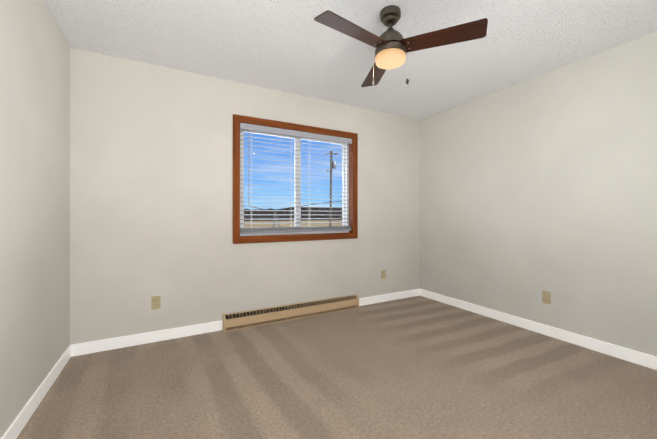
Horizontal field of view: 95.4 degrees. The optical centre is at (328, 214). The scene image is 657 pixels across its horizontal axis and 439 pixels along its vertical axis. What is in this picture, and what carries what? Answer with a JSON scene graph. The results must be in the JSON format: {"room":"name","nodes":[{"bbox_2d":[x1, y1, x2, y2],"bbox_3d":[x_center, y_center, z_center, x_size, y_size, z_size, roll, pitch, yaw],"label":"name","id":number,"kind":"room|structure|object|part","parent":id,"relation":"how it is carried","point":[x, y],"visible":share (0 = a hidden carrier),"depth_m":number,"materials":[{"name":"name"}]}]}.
{"room":"empty bedroom","nodes":[
{"label":"empty bedroom","id":0,"kind":"room"},
{"bbox_2d":[0,0,69,437],"bbox_3d":[-1.171,-0.105,0.606,0.150,2.440,4.200,0,0,-29],"label":"wall","id":1,"kind":"structure","parent":0,"point":[34,195],"depth_m":1.69,"materials":[{"name":"beige paint"}]},
{"bbox_2d":[0,345,70,438],"bbox_3d":[-1.097,1.068,0.638,0.012,0.095,3.888,0,0,-29],"label":"baseboard","id":2,"kind":"structure","parent":1,"relation":"attached to","point":[17,425],"depth_m":1.72,"materials":[{"name":"white wood"}]},
{"bbox_2d":[70,47,419,344],"bbox_3d":[-0.419,-0.100,3.322,3.770,2.440,0.150,0,0,-29],"label":"wall","id":3,"kind":"structure","parent":0,"point":[151,179],"depth_m":2.77,"materials":[{"name":"beige paint"}]},
{"bbox_2d":[71,320,222,356],"bbox_3d":[-1.531,1.071,2.622,1.149,0.095,0.012,0,0,-29],"label":"baseboard","id":4,"kind":"structure","parent":3,"relation":"attached to","point":[78,349],"depth_m":2.58,"materials":[{"name":"white wood"}]},
{"bbox_2d":[151,295,160,309],"bbox_3d":[-1.519,0.774,2.631,0.070,0.114,0.008,0,0,-29],"label":"electrical outlet","id":5,"kind":"object","parent":3,"relation":"attached to","point":[155,302],"visible":1,"depth_m":2.63,"materials":[{"name":"beige plastic"}]},
{"bbox_2d":[223,294,358,331],"bbox_3d":[-0.330,1.045,3.244,1.556,0.150,0.069,0,0,-29],"label":"baseboard heater","id":6,"kind":"object","parent":3,"relation":"attached to","point":[252,318],"visible":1,"depth_m":3.16,"materials":[{"name":"beige metal"}]},
{"bbox_2d":[233,114,357,243],"bbox_3d":[-0.331,-0.351,3.360,1.475,1.278,0.169,0,0,-29],"label":"window","id":7,"kind":"structure","parent":3,"relation":"in","point":[237,229],"depth_m":3.30,"materials":[{"name":"brown wood"}]},
{"bbox_3d":[-0.353,-0.351,3.406,1.244,1.052,0.034,0,0,-29],"label":"glass","id":8,"kind":"part","parent":7,"relation":"part of","materials":[{"name":"clear glass"}]},
{"bbox_3d":[-0.353,-0.351,3.402,1.339,1.142,0.075,0,0,-29],"label":"window sash","id":9,"kind":"part","parent":7,"relation":"part of","materials":[{"name":"white plastic"}]},
{"bbox_2d":[240,122,351,236],"bbox_3d":[-0.324,-0.351,3.348,1.371,1.174,0.107,0,0,-29],"label":"liner","id":10,"kind":"object","parent":7,"relation":"attached to","point":[350,183],"visible":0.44,"depth_m":3.64,"materials":[{"name":"brown wood"}]},
{"bbox_2d":[240,123,351,143],"bbox_3d":[-0.312,-0.890,3.327,1.331,0.060,0.064,0,0,-29],"label":"blind headrail","id":11,"kind":"object","parent":10,"relation":"attached to","point":[253,127],"visible":0.9,"depth_m":3.25,"materials":[{"name":"grey plastic"}]},
{"bbox_2d":[248,130,248,205],"bbox_3d":[-0.805,-0.477,3.018,0.009,0.768,0.014,0,0,-29],"label":"blind wand","id":12,"kind":"object","parent":11,"relation":"hanging from","point":[248,172],"visible":1,"depth_m":3.02,"materials":[{"name":"grey plastic"}]},
{"bbox_2d":[381,270,385,278],"bbox_3d":[0.708,0.768,3.846,0.070,0.114,0.008,0,0,-29],"label":"electrical outlet","id":13,"kind":"object","parent":3,"relation":"attached to","point":[383,274],"visible":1,"depth_m":3.84,"materials":[{"name":"beige plastic"}]},
{"bbox_2d":[359,289,419,305],"bbox_3d":[0.807,1.073,3.897,1.065,0.095,0.012,0,0,-29],"label":"baseboard","id":14,"kind":"structure","parent":3,"relation":"attached to","point":[386,297],"depth_m":3.87,"materials":[{"name":"white wood"}]},
{"bbox_2d":[16,296,656,438],"bbox_3d":[0.550,1.167,1.542,4.070,0.100,4.200,0,0,-29],"label":"floor","id":15,"kind":"structure","parent":0,"point":[418,367],"depth_m":1.96,"materials":[{"name":"carpet"}]},
{"bbox_2d":[44,0,656,119],"bbox_3d":[0.550,-1.373,1.547,4.070,0.100,4.200,0,0,-29],"label":"ceiling","id":16,"kind":"structure","parent":0,"point":[292,46],"depth_m":2.27,"materials":[{"name":"white paint"}]},
{"bbox_2d":[314,5,487,86],"bbox_3d":[0.315,-1.083,1.938,0.956,0.478,1.019,0,0,-29],"label":"ceiling fan","id":17,"kind":"object","parent":16,"relation":"hanging from","point":[392,46],"visible":1,"depth_m":1.86,"materials":[{"name":"brown wood"}]},
{"bbox_3d":[0.155,-1.080,1.766,0.502,0.008,0.146,0,11,-37],"label":"blade","id":18,"kind":"part","parent":17,"relation":"part of","materials":[{"name":"brown wood"}]},
{"bbox_3d":[0.368,-1.079,2.258,0.146,0.008,0.502,-11,1,-6],"label":"blade","id":19,"kind":"part","parent":17,"relation":"part of","materials":[{"name":"brown wood"}]},
{"bbox_3d":[0.404,-1.010,1.950,0.194,0.049,0.194,0,0,-29],"label":"lamp shade","id":20,"kind":"part","parent":17,"relation":"part of","materials":[{"name":"white glass"}]},
{"bbox_3d":[0.404,-1.179,1.951,0.198,0.288,0.198,0,0,-29],"label":"motor","id":21,"kind":"part","parent":17,"relation":"part of","materials":[{"name":"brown metal"}]},
{"bbox_3d":[0.687,-1.080,1.828,0.502,0.008,0.146,0,-11,23],"label":"blade","id":22,"kind":"part","parent":17,"relation":"part of","materials":[{"name":"brown wood"}]},
{"bbox_2d":[420,31,656,356],"bbox_3d":[2.271,-0.102,2.483,0.150,2.440,4.200,0,0,-29],"label":"wall","id":23,"kind":"structure","parent":0,"point":[531,189],"depth_m":2.70,"materials":[{"name":"beige paint"}]},
{"bbox_2d":[420,289,656,369],"bbox_3d":[2.203,1.071,2.437,0.012,0.095,3.888,0,0,-29],"label":"baseboard","id":24,"kind":"structure","parent":23,"relation":"attached to","point":[636,357],"depth_m":2.69,"materials":[{"name":"white wood"}]},
{"bbox_2d":[542,290,550,303],"bbox_3d":[2.022,0.766,2.773,0.008,0.114,0.070,0,0,-29],"label":"electrical outlet","id":25,"kind":"object","parent":23,"relation":"attached to","point":[546,296],"visible":1,"depth_m":2.77,"materials":[{"name":"beige plastic"}]},
{"label":"outside","id":26,"kind":"structure","parent":0,"visible":0},
{"bbox_2d":[244,220,341,227],"bbox_3d":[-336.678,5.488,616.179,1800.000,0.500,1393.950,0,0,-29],"label":"field","id":27,"kind":"structure","parent":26,"point":[286,225],"depth_m":132.86,"materials":[{"name":"beige plant"}]},
{"bbox_2d":[244,207,341,220],"bbox_3d":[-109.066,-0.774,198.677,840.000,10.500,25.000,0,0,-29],"label":"treeline","id":28,"kind":"object","parent":27,"relation":"on","point":[318,211],"depth_m":228.67,"materials":[{"name":"plant"}]},
{"bbox_2d":[327,151,337,225],"bbox_3d":[0.350,-1.746,35.912,1.368,11.854,0.836,0,0,-29],"label":"utility pole","id":29,"kind":"object","parent":27,"relation":"on","point":[333,163],"depth_m":35.78,"materials":[{"name":"brown wood"}]},
{"bbox_2d":[244,201,341,226],"bbox_3d":[-12.514,0.177,67.971,66.226,7.165,41.687,0,0,-29],"label":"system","id":30,"kind":"object","parent":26,"point":[289,208],"depth_m":74.32,"materials":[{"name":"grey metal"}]}
]}

